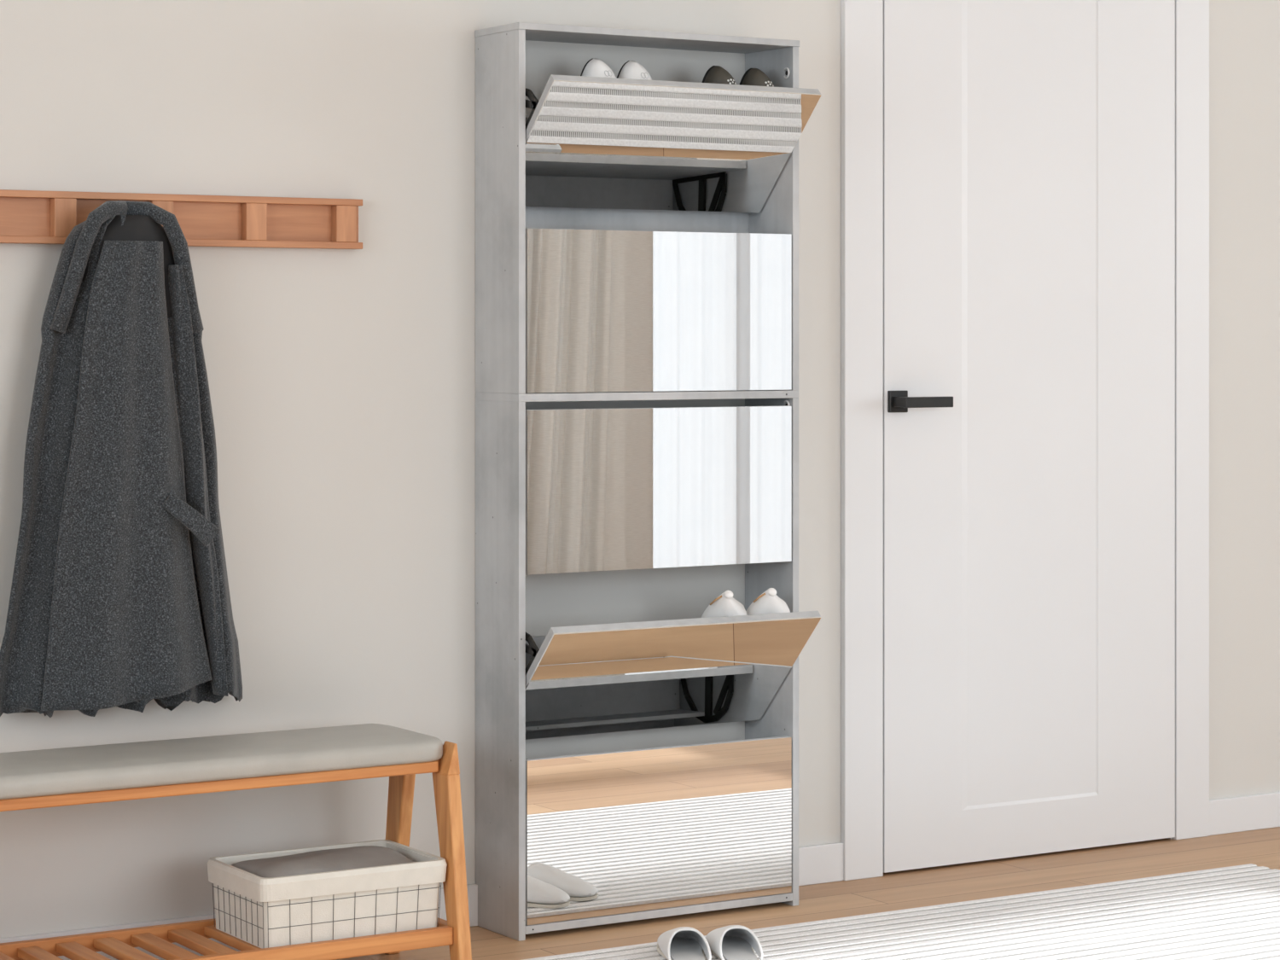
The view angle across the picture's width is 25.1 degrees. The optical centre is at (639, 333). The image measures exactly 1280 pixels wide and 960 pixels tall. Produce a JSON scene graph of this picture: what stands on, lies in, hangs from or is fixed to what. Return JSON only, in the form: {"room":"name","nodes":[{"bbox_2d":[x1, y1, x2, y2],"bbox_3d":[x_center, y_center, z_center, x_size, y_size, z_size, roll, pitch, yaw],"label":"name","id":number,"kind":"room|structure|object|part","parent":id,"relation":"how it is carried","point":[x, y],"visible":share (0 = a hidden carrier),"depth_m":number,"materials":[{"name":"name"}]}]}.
{"room":"entryway","nodes":[
{"label":"entryway","id":0,"kind":"room"},
{"bbox_2d":[0,0,1279,938],"bbox_3d":[0.086,-0.229,5.758,9.400,2.700,0.100,0,0,-32],"label":"wall","id":1,"kind":"structure","parent":0,"point":[341,382],"depth_m":5.33,"materials":[{"name":"paint"}]},
{"bbox_2d":[0,189,362,249],"bbox_3d":[-0.873,-0.201,5.056,0.870,0.091,0.083,0,0,-32],"label":"coat rack","id":2,"kind":"object","parent":1,"relation":"attached to","point":[26,217],"visible":0.75,"depth_m":5.16,"materials":[{"name":"brown wood"}]},
{"bbox_2d":[0,200,242,717],"bbox_3d":[-0.879,0.215,4.971,0.470,0.890,0.138,0,0,-32],"label":"coat","id":3,"kind":"object","parent":2,"relation":"hanging from","point":[119,596],"visible":1,"depth_m":4.93,"materials":[{"name":"grey fabric"}]},
{"bbox_2d":[49,200,203,333],"bbox_3d":[-0.887,-0.115,4.983,0.281,0.231,0.069,0,0,-32],"label":"hood","id":4,"kind":"object","parent":3,"relation":"attached to","point":[120,259],"depth_m":4.94,"materials":[{"name":"grey fabric"}]},
{"bbox_3d":[-0.871,0.241,4.939,0.312,0.799,0.056,0,0,-32],"label":"panel","id":5,"kind":"part","parent":3,"relation":"part of","materials":[{"name":"grey fabric"}]},
{"bbox_3d":[-0.887,-0.240,5.077,0.868,0.012,0.034,0,0,-32],"label":"rail","id":6,"kind":"part","parent":2,"relation":"part of","materials":[{"name":"brown wood"}]},
{"bbox_3d":[-0.887,-0.161,5.077,0.868,0.012,0.034,0,0,-32],"label":"rail","id":7,"kind":"part","parent":2,"relation":"part of","materials":[{"name":"brown wood"}]},
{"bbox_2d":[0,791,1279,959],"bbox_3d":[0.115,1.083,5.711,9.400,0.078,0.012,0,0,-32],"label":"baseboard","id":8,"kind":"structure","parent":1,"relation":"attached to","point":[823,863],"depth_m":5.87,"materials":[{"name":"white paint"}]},
{"bbox_2d":[840,0,883,880],"bbox_3d":[0.457,0.032,5.920,0.097,2.180,0.016,0,0,-32],"label":"trim","id":9,"kind":"structure","parent":1,"relation":"attached to","point":[861,20],"depth_m":5.91,"materials":[{"name":"white paint"}]},
{"bbox_2d":[883,0,1175,872],"bbox_3d":[0.844,0.080,6.152,0.797,2.070,0.110,0,0,-32],"label":"door","id":10,"kind":"structure","parent":1,"relation":"in","point":[1029,145],"depth_m":6.15,"materials":[{"name":"white paint"}]},
{"bbox_3d":[0.533,0.142,5.954,0.046,0.045,0.010,0,0,-32],"label":"handle","id":11,"kind":"part","parent":10,"relation":"part of","materials":[{"name":"black metal"}]},
{"bbox_3d":[0.586,0.143,5.955,0.123,0.022,0.046,0,0,-32],"label":"lever","id":12,"kind":"part","parent":10,"relation":"part of","materials":[{"name":"black metal"}]},
{"bbox_2d":[1172,0,1209,839],"bbox_3d":[1.224,0.032,6.396,0.097,2.180,0.016,0,0,-32],"label":"trim","id":13,"kind":"structure","parent":1,"relation":"attached to","point":[1191,16],"depth_m":6.38,"materials":[{"name":"white paint"}]},
{"bbox_2d":[335,826,1279,959],"bbox_3d":[1.613,1.171,3.293,9.600,0.100,6.100,0,0,-32],"label":"floor","id":14,"kind":"structure","parent":0,"point":[1006,876],"depth_m":5.83,"materials":[{"name":"brown wood"}]},
{"bbox_2d":[0,723,471,959],"bbox_3d":[-0.850,0.912,4.811,1.120,0.419,0.335,0,0,-32],"label":"storage bench","id":15,"kind":"object","parent":14,"relation":"on","point":[32,779],"visible":0.82,"depth_m":4.88,"materials":[{"name":"brown wood"}]},
{"bbox_3d":[-0.929,1.042,4.926,1.080,0.030,0.018,0,0,-32],"label":"shelf rail","id":16,"kind":"part","parent":15,"relation":"part of","materials":[{"name":"orange wood"}]},
{"bbox_3d":[-0.809,0.756,4.742,1.068,0.020,0.018,0,0,-32],"label":"seat rail","id":17,"kind":"part","parent":15,"relation":"part of","materials":[{"name":"orange wood"}]},
{"bbox_2d":[0,723,442,799],"bbox_3d":[-0.868,0.724,4.840,1.111,0.043,0.267,0,0,-32],"label":"cushion","id":18,"kind":"object","parent":15,"relation":"on","point":[194,765],"depth_m":4.83,"materials":[{"name":"grey fabric"}]},
{"bbox_3d":[-0.786,1.042,4.697,1.080,0.030,0.018,0,0,-32],"label":"shelf rail","id":19,"kind":"part","parent":15,"relation":"part of","materials":[{"name":"orange wood"}]},
{"bbox_2d":[207,839,447,948],"bbox_3d":[-0.543,0.972,4.990,0.355,0.122,0.241,0,0,-32],"label":"storage basket","id":20,"kind":"object","parent":15,"relation":"on","point":[261,912],"visible":0.94,"depth_m":4.90,"materials":[{"name":"beige fabric"}]},
{"bbox_2d":[231,845,414,878],"bbox_3d":[-0.545,0.956,4.990,0.298,0.112,0.190,0,0,-32],"label":"folded blanket","id":21,"kind":"object","parent":20,"relation":"in","point":[326,860],"visible":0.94,"depth_m":4.96,"materials":[{"name":"grey fabric"}]},
{"bbox_3d":[-0.436,0.944,5.182,0.025,0.356,0.105,0,0,-32],"label":"leg","id":22,"kind":"part","parent":15,"relation":"part of","materials":[{"name":"orange wood"}]},
{"bbox_3d":[-0.384,1.040,5.096,0.022,0.022,0.261,0,0,-32],"label":"shelf rail","id":23,"kind":"part","parent":15,"relation":"part of","materials":[{"name":"orange wood"}]},
{"bbox_3d":[-0.326,0.944,5.004,0.025,0.356,0.112,0,0,-32],"label":"leg","id":24,"kind":"part","parent":15,"relation":"part of","materials":[{"name":"orange wood"}]},
{"bbox_2d":[474,22,821,941],"bbox_3d":[0.025,0.274,5.504,0.631,1.695,0.272,0,0,-32],"label":"cabinet","id":25,"kind":"object","parent":14,"relation":"on","point":[636,239],"visible":1,"depth_m":5.44,"materials":[{"name":"grey mirror"}]},
{"bbox_3d":[-0.262,-0.225,5.384,0.014,0.673,0.169,0,0,-32],"label":"panel","id":26,"kind":"part","parent":25,"relation":"part of","materials":[{"name":"grey wood"}]},
{"bbox_3d":[-0.262,0.624,5.384,0.014,0.994,0.169,0,0,-32],"label":"panel","id":27,"kind":"part","parent":25,"relation":"part of","materials":[{"name":"grey wood"}]},
{"bbox_3d":[-0.041,0.632,5.611,0.601,0.100,0.015,0,0,-32],"label":"rail","id":28,"kind":"part","parent":25,"relation":"part of","materials":[{"name":"grey"}]},
{"bbox_2d":[580,58,616,78],"bbox_3d":[-0.085,-0.415,5.465,0.075,0.210,0.099,0,0,-32],"label":"shoe","id":29,"kind":"object","parent":25,"relation":"in","point":[594,67],"visible":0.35,"depth_m":5.43,"materials":[{"name":"leather"}]},
{"bbox_2d":[616,60,651,80],"bbox_3d":[-0.016,-0.415,5.507,0.075,0.210,0.099,0,0,-32],"label":"shoe","id":30,"kind":"object","parent":25,"relation":"in","point":[631,69],"visible":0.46,"depth_m":5.47,"materials":[{"name":"leather"}]},
{"bbox_3d":[0.000,-0.567,5.544,0.631,0.012,0.172,0,0,-32],"label":"panel","id":31,"kind":"part","parent":25,"relation":"part of","materials":[{"name":"grey wood"}]},
{"bbox_3d":[0.000,0.120,5.546,0.630,0.015,0.169,0,0,-32],"label":"panel","id":32,"kind":"part","parent":25,"relation":"part of","materials":[{"name":"grey wood"}]},
{"bbox_3d":[-0.041,-0.228,5.611,0.601,0.100,0.015,0,0,-32],"label":"rail","id":33,"kind":"part","parent":25,"relation":"part of","materials":[{"name":"grey wood"}]},
{"bbox_3d":[0.038,-0.041,5.483,0.596,0.305,0.015,0,0,-32],"label":"door","id":34,"kind":"part","parent":25,"relation":"part of","materials":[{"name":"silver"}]},
{"bbox_3d":[0.038,0.295,5.483,0.596,0.305,0.015,0,0,-32],"label":"door","id":35,"kind":"part","parent":25,"relation":"part of","materials":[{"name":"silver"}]},
{"bbox_3d":[0.038,0.943,5.483,0.596,0.305,0.015,0,0,-32],"label":"door","id":36,"kind":"part","parent":25,"relation":"part of","materials":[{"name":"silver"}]},
{"bbox_2d":[526,228,791,392],"bbox_3d":[0.043,-0.041,5.475,0.594,0.304,0.003,0,0,-32],"label":"mirror","id":37,"kind":"object","parent":25,"relation":"on","point":[608,311],"depth_m":5.47,"materials":[{"name":"clear glass"}]},
{"bbox_2d":[526,406,791,574],"bbox_3d":[0.043,0.295,5.475,0.594,0.304,0.003,0,0,-32],"label":"mirror","id":38,"kind":"object","parent":25,"relation":"attached to","point":[613,489],"depth_m":5.47,"materials":[{"name":"clear glass"}]},
{"bbox_2d":[526,737,791,925],"bbox_3d":[0.043,0.943,5.475,0.594,0.304,0.003,0,0,-32],"label":"mirror","id":39,"kind":"object","parent":25,"relation":"on","point":[633,834],"depth_m":5.47,"materials":[{"name":"clear glass"}]},
{"bbox_3d":[0.000,1.104,5.546,0.601,0.015,0.169,0,0,-32],"label":"panel","id":40,"kind":"part","parent":25,"relation":"part of","materials":[{"name":"grey wood"}]},
{"bbox_3d":[0.038,-0.356,5.484,0.596,0.305,0.015,0,44,-32],"label":"door","id":41,"kind":"part","parent":25,"relation":"part of","materials":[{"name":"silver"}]},
{"bbox_3d":[0.038,0.651,5.484,0.596,0.305,0.015,0,44,-32],"label":"door","id":42,"kind":"part","parent":25,"relation":"part of","materials":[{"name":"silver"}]},
{"bbox_2d":[525,616,820,739],"bbox_3d":[0.041,0.657,5.478,0.594,0.304,0.003,0,44,-32],"label":"mirror","id":43,"kind":"object","parent":25,"relation":"attached to","point":[586,679],"depth_m":5.47,"materials":[{"name":"clear glass"}]},
{"bbox_2d":[525,80,821,212],"bbox_3d":[0.041,-0.350,5.479,0.594,0.304,0.003,0,44,-32],"label":"mirror","id":44,"kind":"object","parent":25,"relation":"attached to","point":[610,144],"depth_m":5.47,"materials":[{"name":"clear glass"}]},
{"bbox_2d":[701,65,736,84],"bbox_3d":[0.148,-0.414,5.608,0.075,0.210,0.102,0,0,-32],"label":"clog","id":45,"kind":"object","parent":25,"relation":"in","point":[715,74],"visible":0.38,"depth_m":5.57,"materials":[{"name":"black rubber"}]},
{"bbox_2d":[701,590,747,617],"bbox_3d":[0.152,0.580,5.562,0.096,0.182,0.195,0,0,-22],"label":"shoe","id":46,"kind":"object","parent":25,"relation":"in","point":[724,604],"visible":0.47,"depth_m":5.49,"materials":[{"name":"fabric"}]},
{"bbox_2d":[739,68,773,87],"bbox_3d":[0.223,-0.414,5.654,0.075,0.210,0.102,0,0,-32],"label":"clog","id":47,"kind":"object","parent":25,"relation":"in","point":[756,77],"visible":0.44,"depth_m":5.62,"materials":[{"name":"black rubber"}]},
{"bbox_2d":[746,587,790,615],"bbox_3d":[0.237,0.580,5.615,0.096,0.182,0.195,0,0,-22],"label":"shoe","id":48,"kind":"object","parent":25,"relation":"in","point":[768,602],"visible":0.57,"depth_m":5.54,"materials":[{"name":"leather"}]},
{"bbox_3d":[0.261,-0.225,5.708,0.014,0.673,0.169,0,0,-32],"label":"panel","id":49,"kind":"part","parent":25,"relation":"part of","materials":[{"name":"grey wood"}]},
{"bbox_3d":[0.261,0.624,5.708,0.014,0.994,0.169,0,0,-32],"label":"panel","id":50,"kind":"part","parent":25,"relation":"part of","materials":[{"name":"grey concrete"}]},
{"bbox_2d":[522,863,1279,959],"bbox_3d":[0.770,1.118,5.137,1.830,0.006,1.002,0,0,-32],"label":"area rug","id":51,"kind":"object","parent":14,"relation":"on","point":[1230,912],"visible":1,"depth_m":5.38,"materials":[{"name":"white carpet"}]},
{"bbox_2d":[657,926,711,959],"bbox_3d":[0.079,1.085,5.137,0.084,0.058,0.237,0,0,-7],"label":"slipper","id":52,"kind":"object","parent":51,"relation":"on","point":[683,943],"visible":1,"depth_m":5.14,"materials":[{"name":"white fabric"}]},
{"bbox_2d":[705,925,763,959],"bbox_3d":[0.169,1.085,5.153,0.084,0.058,0.237,0,0,-9],"label":"slipper","id":53,"kind":"object","parent":51,"relation":"on","point":[730,942],"visible":0.95,"depth_m":5.14,"materials":[{"name":"white fabric"}]}
]}

